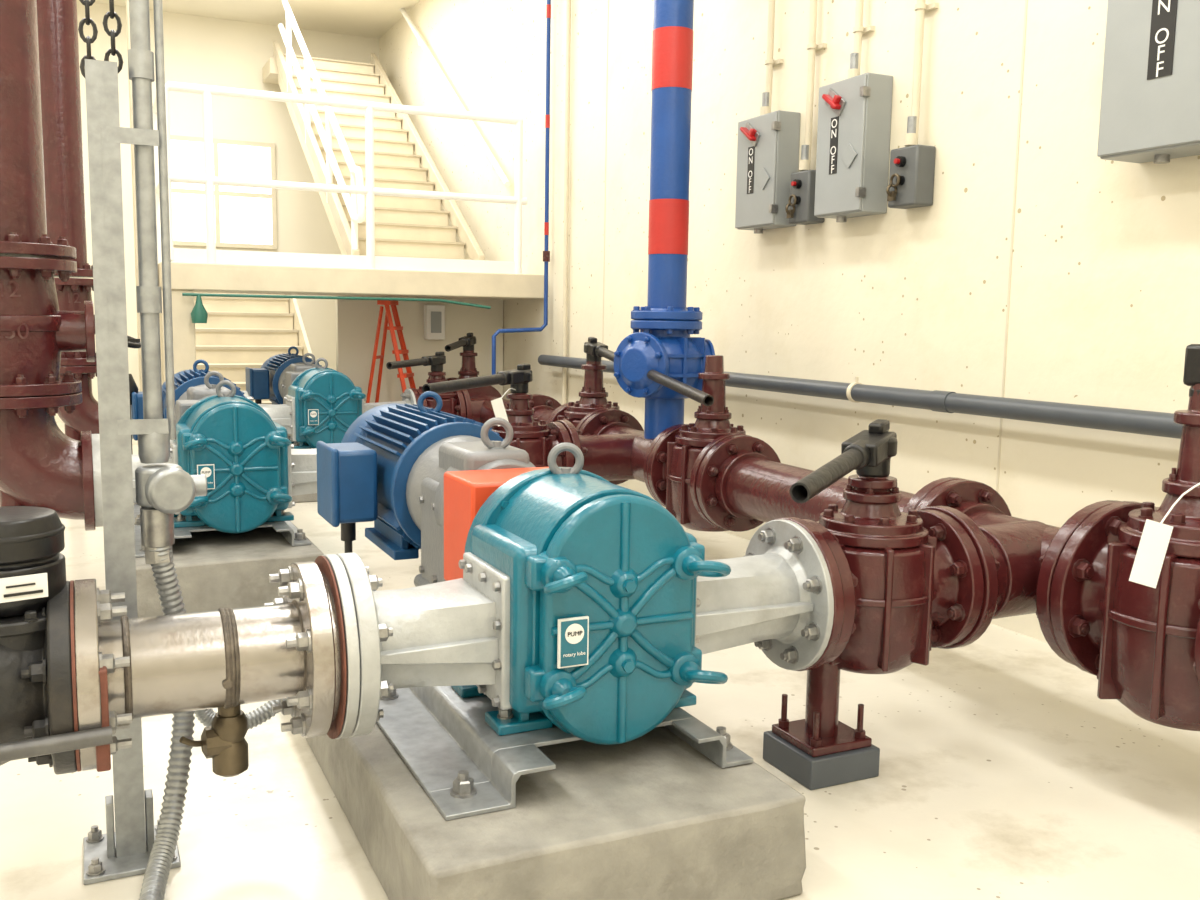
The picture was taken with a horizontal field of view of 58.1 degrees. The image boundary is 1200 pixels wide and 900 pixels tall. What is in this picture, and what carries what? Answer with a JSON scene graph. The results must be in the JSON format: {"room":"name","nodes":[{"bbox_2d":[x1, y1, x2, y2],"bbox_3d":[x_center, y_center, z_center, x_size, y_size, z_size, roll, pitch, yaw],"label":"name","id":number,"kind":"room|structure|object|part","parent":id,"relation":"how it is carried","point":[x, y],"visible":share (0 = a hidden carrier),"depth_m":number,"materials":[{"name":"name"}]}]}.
{"room":"mechanical room","nodes":[
{"label":"mechanical room","id":0,"kind":"room"},
{"bbox_2d":[54,1,378,421],"bbox_3d":[-6.919,-3.194,14.749,7.900,5.600,0.100,-2,8,-25],"label":"wall","id":1,"kind":"structure","parent":0,"point":[201,50],"depth_m":15.28,"materials":[{"name":"beige paint"}]},
{"bbox_2d":[127,335,140,347],"label":"lever","id":2,"kind":"object","parent":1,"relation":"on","point":[134,343],"depth_m":7.07,"materials":[{"name":"black metal"}]},
{"bbox_2d":[170,135,276,248],"bbox_3d":[-5.433,-3.641,15.311,1.620,1.500,0.060,-2,8,-25],"label":"window","id":3,"kind":"structure","parent":1,"relation":"in","point":[217,193],"depth_m":15.38,"materials":[{"name":"white glass"}]},
{"bbox_3d":[-5.441,-3.643,15.329,1.500,1.440,0.010,-2,8,-25],"label":"glass pane","id":4,"kind":"part","parent":3,"relation":"part of","materials":[{"name":"white glass"}]},
{"bbox_2d":[77,0,419,38],"bbox_3d":[-2.550,-4.905,5.685,8.400,0.100,19.700,-2,8,-25],"label":"ceiling","id":5,"kind":"structure","parent":0,"point":[364,18],"depth_m":14.70,"materials":[{"name":"white paint"}]},
{"bbox_2d":[78,0,122,77],"bbox_3d":[-1.316,-2.682,2.710,0.108,3.406,0.048,-2,8,-25],"label":"hanging chain","id":6,"kind":"object","parent":5,"relation":"hanging from","point":[113,51],"visible":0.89,"depth_m":2.89,"materials":[{"name":"metal"}]},
{"bbox_2d":[0,422,1199,899],"bbox_3d":[-2.639,0.754,6.366,8.400,0.100,19.700,-2,8,-25],"label":"floor","id":7,"kind":"structure","parent":0,"point":[1004,773],"depth_m":3.44,"materials":[{"name":"beige concrete"}]},
{"bbox_2d":[0,0,95,530],"bbox_3d":[-2.942,-1.986,5.280,0.750,5.590,0.680,-2,8,-25],"label":"riser pipe","id":8,"kind":"object","parent":7,"relation":"on","point":[41,466],"visible":0.99,"depth_m":5.30,"materials":[{"name":"metal"}]},
{"bbox_3d":[-3.012,0.482,5.562,0.250,0.620,0.250,-2,8,-25],"label":"support leg","id":9,"kind":"part","parent":8,"relation":"part of","materials":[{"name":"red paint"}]},
{"bbox_2d":[36,0,98,440],"bbox_3d":[-4.106,-2.366,8.279,0.536,5.590,0.486,-2,8,-25],"label":"riser pipe","id":10,"kind":"object","parent":7,"relation":"on","point":[57,22],"visible":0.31,"depth_m":8.19,"materials":[{"name":"metal"}]},
{"bbox_3d":[-4.167,0.102,8.565,0.250,0.620,0.250,-2,8,-25],"label":"support leg","id":11,"kind":"part","parent":10,"relation":"part of","materials":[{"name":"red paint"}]},
{"bbox_2d":[83,59,180,884],"bbox_3d":[-1.291,0.071,2.884,0.240,2.130,0.260,-2,8,-25],"label":"post","id":12,"kind":"object","parent":7,"relation":"on","point":[125,851],"visible":0.77,"depth_m":2.84,"materials":[{"name":"metal"}]},
{"bbox_3d":[-1.306,1.044,3.001,0.240,0.170,0.260,-2,8,-25],"label":"plate","id":13,"kind":"part","parent":12,"relation":"part of","materials":[{"name":"metal"}]},
{"bbox_2d":[106,0,175,463],"bbox_3d":[-1.187,-2.196,2.644,0.151,4.490,0.080,-2,8,-25],"label":"conduit","id":14,"kind":"object","parent":12,"relation":"attached to","point":[155,433],"visible":1,"depth_m":2.84,"materials":[{"name":"metal"}]},
{"bbox_2d":[135,463,206,513],"bbox_3d":[-1.161,0.103,2.929,0.180,0.124,0.158,-2,8,-25],"label":"junction box","id":15,"kind":"object","parent":12,"relation":"attached to","point":[167,488],"visible":1,"depth_m":2.87,"materials":[{"name":"metal"}]},
{"bbox_2d":[129,374,137,418],"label":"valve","id":16,"kind":"object","parent":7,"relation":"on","point":[133,387],"depth_m":7.07,"materials":[{"name":"black metal"}]},
{"bbox_2d":[126,0,142,391],"bbox_3d":[-3.940,-2.490,9.290,0.160,5.580,0.220,-2,8,-25],"label":"column","id":17,"kind":"structure","parent":7,"relation":"on","point":[127,1],"depth_m":9.23,"materials":[{"name":"metal"}]},
{"bbox_2d":[139,507,194,899],"bbox_3d":[-1.144,0.668,2.752,0.120,0.979,0.570,0,7,-10],"label":"conduit","id":18,"kind":"object","parent":7,"relation":"on","point":[157,527],"visible":0.77,"depth_m":2.90,"materials":[{"name":"metal"}]},
{"bbox_2d":[131,359,246,440],"bbox_3d":[-2.817,-0.027,7.402,0.710,1.196,1.060,-2,8,-25],"label":"motor","id":19,"kind":"object","parent":7,"relation":"on","point":[185,379],"visible":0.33,"depth_m":7.00,"materials":[{"name":"blue paint"}]},
{"bbox_3d":[-3.073,-0.232,7.131,0.030,0.310,0.320,-2,8,-25],"label":"terminal box lid","id":20,"kind":"part","parent":19,"relation":"part of","materials":[{"name":"blue paint"}]},
{"bbox_3d":[-2.740,-0.270,7.408,0.524,0.524,1.060,-2,8,-25],"label":"motor","id":21,"kind":"part","parent":19,"relation":"part of","materials":[{"name":"blue paint"}]},
{"bbox_2d":[136,523,323,617],"bbox_3d":[-2.281,0.574,6.318,0.932,0.280,2.041,-2,8,-25],"label":"concrete pad","id":22,"kind":"object","parent":7,"relation":"on","point":[215,570],"visible":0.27,"depth_m":5.45,"materials":[{"name":"grey concrete"}]},
{"bbox_2d":[92,371,316,557],"bbox_3d":[-2.174,-0.012,6.347,1.480,0.879,1.736,-2,8,-25],"label":"pump","id":23,"kind":"object","parent":22,"relation":"on","point":[252,469],"visible":0.68,"depth_m":5.70,"materials":[{"name":"teal paint"}]},
{"bbox_3d":[-2.401,-0.179,6.695,0.430,0.430,0.520,-2,8,-25],"label":"gearbox casing","id":24,"kind":"part","parent":23,"relation":"part of","materials":[{"name":"grey paint"}]},
{"bbox_3d":[-2.045,0.140,5.604,0.085,0.130,0.010,-2,8,-25],"label":"name plate","id":25,"kind":"part","parent":23,"relation":"part of","materials":[{"name":"metal"}]},
{"bbox_3d":[-2.042,0.140,5.598,0.075,0.120,0.004,-2,8,-25],"label":"name plate","id":26,"kind":"part","parent":23,"relation":"part of","materials":[{"name":"teal paint"}]},
{"bbox_3d":[-2.310,0.380,6.352,0.890,0.095,1.700,-2,8,-25],"label":"frame","id":27,"kind":"part","parent":23,"relation":"part of","materials":[{"name":"metal"}]},
{"bbox_2d":[159,293,311,403],"bbox_3d":[-4.229,-1.168,12.499,1.495,2.200,3.900,-2,8,-25],"label":"staircase","id":28,"kind":"structure","parent":7,"relation":"on","point":[239,333],"depth_m":12.51,"materials":[{"name":"concrete"}]},
{"bbox_2d":[194,699,281,729],"bbox_3d":[-1.010,0.702,3.372,0.221,0.279,0.558,5,8,29],"label":"conduit","id":29,"kind":"object","parent":7,"relation":"on","point":[264,713],"visible":0.23,"depth_m":3.27,"materials":[{"name":"metal"}]},
{"bbox_2d":[245,346,321,404],"bbox_3d":[-3.158,-0.440,10.789,0.710,1.196,1.060,-2,8,-25],"label":"motor","id":30,"kind":"object","parent":7,"relation":"on","point":[261,383],"visible":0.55,"depth_m":10.43,"materials":[{"name":"blue paint"}]},
{"bbox_3d":[-3.414,-0.645,10.518,0.030,0.310,0.320,-2,8,-25],"label":"terminal box lid","id":31,"kind":"part","parent":30,"relation":"part of","materials":[{"name":"blue paint"}]},
{"bbox_3d":[-3.082,-0.683,10.794,0.524,0.524,1.060,-2,8,-25],"label":"motor","id":32,"kind":"part","parent":30,"relation":"part of","materials":[{"name":"blue paint"}]},
{"bbox_2d":[292,493,316,502],"bbox_3d":[-2.622,0.161,9.705,0.931,0.280,2.042,-2,8,-25],"label":"concrete pad","id":33,"kind":"object","parent":7,"relation":"on","point":[306,497],"visible":0.02,"depth_m":8.72,"materials":[{"name":"grey concrete"}]},
{"bbox_2d":[242,353,416,448],"bbox_3d":[-2.516,-0.425,9.733,1.480,0.879,1.736,-2,8,-25],"label":"pump","id":34,"kind":"object","parent":33,"relation":"on","point":[320,403],"visible":0.69,"depth_m":9.07,"materials":[{"name":"teal paint"}]},
{"bbox_3d":[-2.742,-0.592,10.081,0.430,0.430,0.520,-2,8,-25],"label":"gearbox casing","id":35,"kind":"part","parent":34,"relation":"part of","materials":[{"name":"grey paint"}]},
{"bbox_3d":[-2.386,-0.274,8.990,0.085,0.130,0.010,-2,8,-25],"label":"name plate","id":36,"kind":"part","parent":34,"relation":"part of","materials":[{"name":"metal"}]},
{"bbox_3d":[-2.383,-0.273,8.985,0.075,0.120,0.004,-2,8,-25],"label":"name plate","id":37,"kind":"part","parent":34,"relation":"part of","materials":[{"name":"teal paint"}]},
{"bbox_2d":[158,262,543,402],"bbox_3d":[-2.403,-0.765,10.521,3.500,1.930,1.300,-2,8,-25],"label":"platform","id":38,"kind":"object","parent":7,"relation":"on","point":[356,320],"visible":0.48,"depth_m":10.43,"materials":[{"name":"concrete"}]},
{"bbox_2d":[182,293,490,322],"bbox_3d":[-2.293,-1.256,9.742,2.752,0.253,0.140,-2,8,-25],"label":"conduit","id":39,"kind":"object","parent":38,"relation":"attached to","point":[199,314],"visible":1,"depth_m":9.47,"materials":[{"name":"metal"}]},
{"bbox_2d":[153,81,526,273],"bbox_3d":[-2.428,-2.454,10.241,3.278,1.488,1.161,-2,8,-25],"label":"guard railing","id":40,"kind":"object","parent":38,"relation":"on","point":[210,254],"visible":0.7,"depth_m":9.72,"materials":[{"name":"white metal"}]},
{"bbox_2d":[262,41,484,259],"bbox_3d":[-2.923,-3.628,13.393,1.600,3.461,5.450,-2,8,-25],"label":"staircase","id":41,"kind":"structure","parent":38,"relation":"on","point":[404,226],"depth_m":12.75,"materials":[{"name":"concrete"}]},
{"bbox_2d":[278,0,365,249],"bbox_3d":[-3.260,-3.904,12.371,0.076,3.832,4.573,-2,8,-25],"label":"stair handrail","id":42,"kind":"object","parent":41,"relation":"on","point":[355,204],"visible":0.82,"depth_m":11.78,"materials":[{"name":"white metal"}]},
{"bbox_2d":[424,305,444,339],"bbox_3d":[-1.731,-1.337,11.299,0.200,0.360,0.130,-2,8,-25],"label":"box","id":43,"kind":"object","parent":38,"relation":"attached to","point":[434,315],"visible":1,"depth_m":11.24,"materials":[{"name":"white paint"}]},
{"bbox_2d":[366,300,415,402],"bbox_3d":[-2.038,-0.648,10.731,0.682,1.671,0.490,1,7,4],"label":"step ladder","id":44,"kind":"object","parent":7,"relation":"on","point":[388,318],"visible":0.57,"depth_m":10.59,"materials":[{"name":"metal"}]},
{"bbox_2d":[316,391,503,559],"bbox_3d":[-0.843,0.338,4.632,0.710,1.196,1.060,-2,8,-25],"label":"motor","id":45,"kind":"object","parent":7,"relation":"on","point":[363,477],"visible":0.59,"depth_m":4.28,"materials":[{"name":"blue paint"}]},
{"bbox_3d":[-1.099,0.133,4.361,0.030,0.310,0.320,-2,8,-25],"label":"terminal box lid","id":46,"kind":"part","parent":45,"relation":"part of","materials":[{"name":"blue paint"}]},
{"bbox_2d":[306,723,805,899],"bbox_3d":[-0.347,0.940,3.529,1.021,0.280,2.042,-2,8,-25],"label":"concrete pad","id":47,"kind":"object","parent":7,"relation":"on","point":[650,816],"visible":0.44,"depth_m":2.73,"materials":[{"name":"grey concrete"}]},
{"bbox_2d":[336,417,833,820],"bbox_3d":[-0.200,0.353,3.576,1.480,0.879,1.736,-2,8,-25],"label":"pump","id":48,"kind":"object","parent":47,"relation":"on","point":[552,604],"visible":0.97,"depth_m":2.94,"materials":[{"name":"teal paint"}]},
{"bbox_2d":[70,554,359,771],"bbox_3d":[-0.991,0.537,2.774,0.647,0.490,0.490,-2,8,-25],"label":"pipe","id":49,"kind":"object","parent":48,"relation":"attached to","point":[300,649],"visible":0.96,"depth_m":2.68,"materials":[{"name":"silver metal"}]},
{"bbox_2d":[0,506,112,774],"bbox_3d":[-1.489,0.469,2.517,0.621,0.640,0.480,-2,8,-25],"label":"valve","id":50,"kind":"object","parent":49,"relation":"attached to","point":[37,713],"visible":0.94,"depth_m":2.45,"materials":[{"name":"metal"}]},
{"bbox_2d":[4,583,42,597],"bbox_3d":[-1.309,0.317,2.452,0.080,0.024,0.005,-5,9,-39],"label":"print","id":51,"kind":"object","parent":50,"relation":"on","point":[11,590],"depth_m":2.45},
{"bbox_2d":[179,705,248,776],"bbox_3d":[-1.000,0.751,2.797,0.170,0.190,0.090,-2,8,-25],"label":"valve","id":52,"kind":"object","parent":49,"relation":"attached to","point":[224,741],"visible":0.93,"depth_m":2.78,"materials":[{"name":"brown metal"}]},
{"bbox_3d":[-0.426,0.186,3.924,0.430,0.430,0.520,-2,8,-25],"label":"gearbox casing","id":53,"kind":"part","parent":48,"relation":"part of","materials":[{"name":"grey paint"}]},
{"bbox_3d":[-0.336,0.745,3.582,0.890,0.095,1.700,-2,8,-25],"label":"frame","id":54,"kind":"part","parent":48,"relation":"part of","materials":[{"name":"metal"}]},
{"bbox_3d":[-0.070,0.504,2.833,0.085,0.130,0.010,-2,8,-25],"label":"name plate","id":55,"kind":"part","parent":48,"relation":"part of","materials":[{"name":"metal"}]},
{"bbox_3d":[-0.068,0.505,2.828,0.075,0.120,0.004,-2,8,-25],"label":"name plate","id":56,"kind":"part","parent":48,"relation":"part of","materials":[{"name":"teal paint"}]},
{"bbox_2d":[763,663,879,789],"bbox_3d":[0.750,0.872,3.647,0.280,0.420,0.280,-2,8,-25],"label":"support","id":57,"kind":"object","parent":7,"relation":"on","point":[818,750],"visible":0.88,"depth_m":3.59,"materials":[{"name":"red paint"}]},
{"bbox_3d":[0.750,0.842,3.644,0.240,0.360,0.240,-2,8,-25],"label":"post","id":58,"kind":"part","parent":57,"relation":"part of","materials":[{"name":"brown metal"}]},
{"bbox_3d":[1.072,0.680,5.282,0.280,0.420,0.280,-2,8,-25],"label":"support","id":59,"kind":"object","parent":7,"relation":"on","visible":0},
{"bbox_2d":[409,377,1121,670],"bbox_3d":[-0.044,0.142,6.175,2.193,0.579,10.491,-2,8,-25],"label":"pipe","id":60,"kind":"object","parent":59,"relation":"on","point":[742,484],"visible":0.39,"depth_m":5.00,"materials":[{"name":"brown metal"}]},
{"bbox_2d":[423,397,436,408],"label":"valve","id":61,"kind":"object","parent":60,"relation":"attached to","point":[430,402],"depth_m":9.57,"materials":[{"name":"red paint"}]},
{"bbox_2d":[426,371,447,383],"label":"valve","id":62,"kind":"object","parent":60,"relation":"attached to","point":[434,377],"depth_m":9.69,"materials":[{"name":"red paint"}]},
{"bbox_2d":[386,351,445,371],"bbox_3d":[-1.585,-0.764,9.451,0.149,0.178,0.806,4,7,22],"label":"lever","id":63,"kind":"object","parent":62,"relation":"attached to","point":[436,361],"visible":1,"depth_m":9.55,"materials":[{"name":"black metal"}]},
{"bbox_2d":[438,390,465,417],"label":"valve","id":64,"kind":"object","parent":60,"relation":"attached to","point":[453,402],"depth_m":9.65,"materials":[{"name":"red paint"}]},
{"bbox_3d":[-1.478,-0.266,9.800,0.430,0.440,0.430,-2,8,-25],"label":"plug casing","id":65,"kind":"part","parent":64,"relation":"part of","materials":[{"name":"red paint"}]},
{"bbox_2d":[451,350,478,379],"bbox_3d":[-1.300,-0.592,10.680,0.528,0.937,0.580,-2,7,-23],"label":"valve","id":66,"kind":"object","parent":60,"relation":"attached to","point":[468,370],"visible":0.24,"depth_m":10.59,"materials":[{"name":"red paint"}]},
{"bbox_2d":[445,333,475,351],"bbox_3d":[-1.319,-1.026,10.311,0.149,0.182,0.814,1,7,5],"label":"lever","id":67,"kind":"object","parent":66,"relation":"attached to","point":[467,342],"visible":1,"depth_m":10.45,"materials":[{"name":"black metal"}]},
{"bbox_2d":[492,393,573,466],"bbox_3d":[-0.502,-0.048,6.691,0.540,0.780,0.480,-2,8,-25],"label":"valve","id":68,"kind":"object","parent":60,"relation":"attached to","point":[537,438],"visible":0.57,"depth_m":6.59,"materials":[{"name":"red paint"}]},
{"bbox_2d":[422,364,531,393],"bbox_3d":[-0.713,-0.402,6.303,0.150,0.179,0.999,5,8,32],"label":"lever","id":69,"kind":"object","parent":68,"relation":"attached to","point":[519,378],"visible":0.97,"depth_m":6.37,"materials":[{"name":"black metal"}]},
{"bbox_2d":[491,388,515,425],"bbox_3d":[-0.554,-0.257,6.466,0.067,0.221,0.252,5,8,30],"label":"paper tag","id":70,"kind":"object","parent":69,"relation":"hanging from","point":[497,404],"visible":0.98,"depth_m":6.40,"materials":[{"name":"white paper"}]},
{"bbox_3d":[-0.504,0.121,6.712,0.430,0.440,0.430,-2,8,-25],"label":"plug casing","id":71,"kind":"part","parent":68,"relation":"part of","materials":[{"name":"red paint"}]},
{"bbox_2d":[548,361,619,429],"bbox_3d":[-0.050,-0.234,7.808,0.538,0.962,0.580,-2,7,-23],"label":"valve","id":72,"kind":"object","parent":60,"relation":"attached to","point":[593,400],"visible":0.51,"depth_m":7.71,"materials":[{"name":"red paint"}]},
{"bbox_3d":[-0.053,-0.001,7.836,0.482,0.493,0.482,-2,7,-23],"label":"plug casing","id":73,"kind":"part","parent":72,"relation":"part of","materials":[{"name":"red paint"}]},
{"bbox_2d":[584,337,713,406],"bbox_3d":[0.232,-0.523,6.732,0.149,0.318,2.323,-1,7,-15],"label":"lever","id":74,"kind":"object","parent":72,"relation":"attached to","point":[594,350],"visible":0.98,"depth_m":6.31,"materials":[{"name":"black metal"}]},
{"bbox_2d":[644,0,693,438],"bbox_3d":[0.444,-2.473,6.587,0.250,4.830,0.250,-2,8,-25],"label":"riser pipe","id":75,"kind":"object","parent":60,"relation":"on","point":[672,39],"visible":0.81,"depth_m":6.58,"materials":[{"name":"metal"}]},
{"bbox_2d":[614,306,714,398],"bbox_3d":[0.402,-0.613,6.780,0.663,0.569,0.554,-2,8,-25],"label":"valve","id":76,"kind":"object","parent":75,"relation":"attached to","point":[663,344],"visible":0.89,"depth_m":6.60,"materials":[{"name":"paint"}]},
{"bbox_2d":[648,355,751,531],"bbox_3d":[0.645,-0.046,6.212,0.538,0.992,0.580,-2,7,-23],"label":"valve","id":77,"kind":"object","parent":60,"relation":"attached to","point":[675,460],"visible":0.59,"depth_m":6.11,"materials":[{"name":"red paint"}]},
{"bbox_3d":[0.641,0.202,6.242,0.482,0.493,0.482,-2,7,-23],"label":"plug casing","id":78,"kind":"part","parent":77,"relation":"part of","materials":[{"name":"red paint"}]},
{"bbox_2d":[802,474,983,673],"bbox_3d":[0.912,0.365,3.659,0.580,0.730,0.480,-2,8,-25],"label":"valve","id":79,"kind":"object","parent":60,"relation":"attached to","point":[913,580],"visible":0.7,"depth_m":3.52,"materials":[{"name":"red paint"}]},
{"bbox_2d":[790,419,897,502],"bbox_3d":[0.751,0.022,3.388,0.149,0.191,0.745,6,8,36],"label":"lever","id":80,"kind":"object","parent":79,"relation":"attached to","point":[869,452],"visible":1,"depth_m":3.45,"materials":[{"name":"black metal"}]},
{"bbox_3d":[0.909,0.508,3.677,0.430,0.440,0.430,-2,8,-25],"label":"plug casing","id":81,"kind":"part","parent":79,"relation":"part of","materials":[{"name":"red paint"}]},
{"bbox_2d":[1050,344,1199,730],"bbox_3d":[1.876,0.260,3.381,0.605,1.175,0.580,-2,7,-23],"label":"valve","id":82,"kind":"object","parent":60,"relation":"attached to","point":[1141,643],"depth_m":3.32,"materials":[{"name":"red paint"}]},
{"bbox_3d":[1.871,0.568,3.418,0.542,0.554,0.494,-2,7,-23],"label":"plug casing","id":83,"kind":"part","parent":82,"relation":"part of","materials":[{"name":"red paint"}]},
{"bbox_2d":[1129,483,1199,587],"bbox_3d":[1.719,0.242,3.226,0.323,0.324,0.041,-2,8,-25],"label":"paper tag","id":84,"kind":"object","parent":82,"relation":"hanging from","point":[1155,538],"visible":1,"depth_m":3.19,"materials":[{"name":"white paper"}]},
{"bbox_3d":[1.883,-0.237,3.321,0.120,0.175,0.120,-2,8,-25],"label":"valve operator cap","id":85,"kind":"part","parent":82,"relation":"part of","materials":[{"name":"black metal"}]},
{"bbox_2d":[379,0,1199,642],"bbox_3d":[0.931,-2.220,7.687,0.200,5.600,19.700,-2,8,-25],"label":"wall","id":86,"kind":"structure","parent":0,"point":[1104,306],"depth_m":6.11,"materials":[{"name":"beige paint"}]},
{"bbox_2d":[399,8,509,186],"bbox_3d":[-1.856,-4.480,13.012,0.134,3.022,4.487,-2,8,-25],"label":"wall handrail","id":87,"kind":"object","parent":86,"relation":"attached to","point":[494,164],"visible":1,"depth_m":12.55,"materials":[{"name":"white metal"}]},
{"bbox_2d":[492,0,550,374],"bbox_3d":[-0.732,-2.946,10.148,0.585,4.600,0.070,-2,8,-25],"label":"conduit","id":88,"kind":"object","parent":86,"relation":"attached to","point":[546,254],"visible":0.98,"depth_m":10.27,"materials":[{"name":"metal"}]},
{"bbox_2d":[562,0,570,404],"bbox_3d":[-0.308,-2.464,9.965,0.044,5.500,0.044,-2,8,-25],"label":"conduit","id":89,"kind":"object","parent":86,"relation":"attached to","point":[568,2],"visible":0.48,"depth_m":9.96,"materials":[{"name":"metal"}]},
{"bbox_2d":[735,110,799,233],"bbox_3d":[1.055,-1.772,6.948,0.240,0.730,0.455,-2,8,-25],"label":"electrical disconnect box","id":90,"kind":"object","parent":86,"relation":"attached to","point":[768,144],"visible":1,"depth_m":6.82,"materials":[{"name":"grey paint"}]},
{"bbox_3d":[0.951,-2.025,6.923,0.050,0.103,0.138,-2,8,-25],"label":"red handle","id":91,"kind":"part","parent":90,"relation":"part of","materials":[{"name":"plastic"}]},
{"bbox_3d":[0.973,-2.026,6.934,0.020,0.170,0.197,-2,8,-25],"label":"handle plate","id":92,"kind":"part","parent":90,"relation":"part of","materials":[{"name":"metal"}]},
{"bbox_3d":[0.999,-1.785,6.928,0.016,0.686,0.440,-2,8,-25],"label":"door","id":93,"kind":"part","parent":90,"relation":"part of","materials":[{"name":"grey paint"}]},
{"bbox_3d":[1.033,-1.717,6.830,0.008,0.138,0.138,-2,8,-25],"label":"diamond plate","id":94,"kind":"part","parent":90,"relation":"part of","materials":[{"name":"grey paint"}]},
{"bbox_2d":[760,0,783,114],"bbox_3d":[1.110,-3.523,6.825,0.115,2.782,0.140,-2,8,-25],"label":"conduit","id":95,"kind":"object","parent":86,"relation":"attached to","point":[770,63],"visible":0.8,"depth_m":6.93,"materials":[{"name":"beige metal"}]},
{"bbox_2d":[785,170,823,224],"bbox_3d":[1.244,-1.548,6.618,0.196,0.310,0.200,-2,8,-25],"label":"station","id":96,"kind":"object","parent":86,"relation":"attached to","point":[801,200],"visible":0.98,"depth_m":6.57,"materials":[{"name":"grey metal"}]},
{"bbox_2d":[799,0,826,170],"bbox_3d":[1.299,-3.264,6.447,0.115,3.200,0.140,-2,8,-25],"label":"conduit","id":97,"kind":"object","parent":86,"relation":"attached to","point":[812,47],"visible":0.9,"depth_m":6.56,"materials":[{"name":"beige metal"}]},
{"bbox_2d":[602,0,1027,491],"bbox_3d":[1.036,-2.164,7.232,0.006,5.500,4.632,-2,8,-25],"label":"trim","id":98,"kind":"structure","parent":86,"relation":"attached to","point":[1026,1],"depth_m":5.30,"materials":[{"name":"beige paint"}]},
{"bbox_2d":[814,73,892,221],"bbox_3d":[1.423,-1.707,6.161,0.250,0.780,0.435,-2,8,-25],"label":"electrical disconnect box","id":99,"kind":"object","parent":86,"relation":"attached to","point":[854,128],"visible":1,"depth_m":6.04,"materials":[{"name":"grey paint"}]},
{"bbox_3d":[1.315,-1.977,6.131,0.050,0.100,0.133,-2,8,-25],"label":"red handle","id":100,"kind":"part","parent":99,"relation":"part of","materials":[{"name":"plastic"}]},
{"bbox_3d":[1.338,-1.978,6.141,0.020,0.171,0.193,-2,8,-25],"label":"handle plate","id":101,"kind":"part","parent":99,"relation":"part of","materials":[{"name":"metal"}]},
{"bbox_3d":[1.363,-1.720,6.139,0.016,0.735,0.420,-2,8,-25],"label":"door","id":102,"kind":"part","parent":99,"relation":"part of","materials":[{"name":"grey paint"}]},
{"bbox_3d":[1.394,-1.648,6.046,0.008,0.138,0.138,-2,8,-25],"label":"diamond plate","id":103,"kind":"part","parent":99,"relation":"part of","materials":[{"name":"grey paint"}]},
{"bbox_2d":[538,355,1182,438],"bbox_3d":[1.760,-0.276,5.655,0.178,0.148,10.700,-2,8,-25],"label":"pipe","id":104,"kind":"object","parent":86,"relation":"attached to","point":[1161,424],"visible":0.7,"depth_m":5.38,"materials":[{"name":"plastic"}]},
{"bbox_2d":[847,0,874,78],"bbox_3d":[1.491,-3.453,6.023,0.115,2.717,0.140,-2,8,-25],"label":"conduit","id":105,"kind":"object","parent":86,"relation":"attached to","point":[859,30],"visible":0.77,"depth_m":6.14,"materials":[{"name":"beige metal"}]},
{"bbox_2d":[886,145,935,208],"bbox_3d":[1.642,-1.461,5.782,0.196,0.310,0.220,-2,8,-25],"label":"station","id":106,"kind":"object","parent":86,"relation":"attached to","point":[912,168],"visible":1,"depth_m":5.72,"materials":[{"name":"grey metal"}]},
{"bbox_2d":[904,0,938,146],"bbox_3d":[1.705,-3.166,5.594,0.115,3.179,0.140,-2,8,-25],"label":"conduit","id":107,"kind":"object","parent":86,"relation":"attached to","point":[911,138],"visible":0.88,"depth_m":5.72,"materials":[{"name":"beige metal"}]},
{"bbox_2d":[1097,0,1199,163],"bbox_3d":[2.321,-1.612,4.193,0.310,0.930,0.695,-2,8,-25],"label":"electrical disconnect box","id":108,"kind":"object","parent":86,"relation":"attached to","point":[1150,109],"visible":1,"depth_m":4.28,"materials":[{"name":"grey paint"}]}
]}

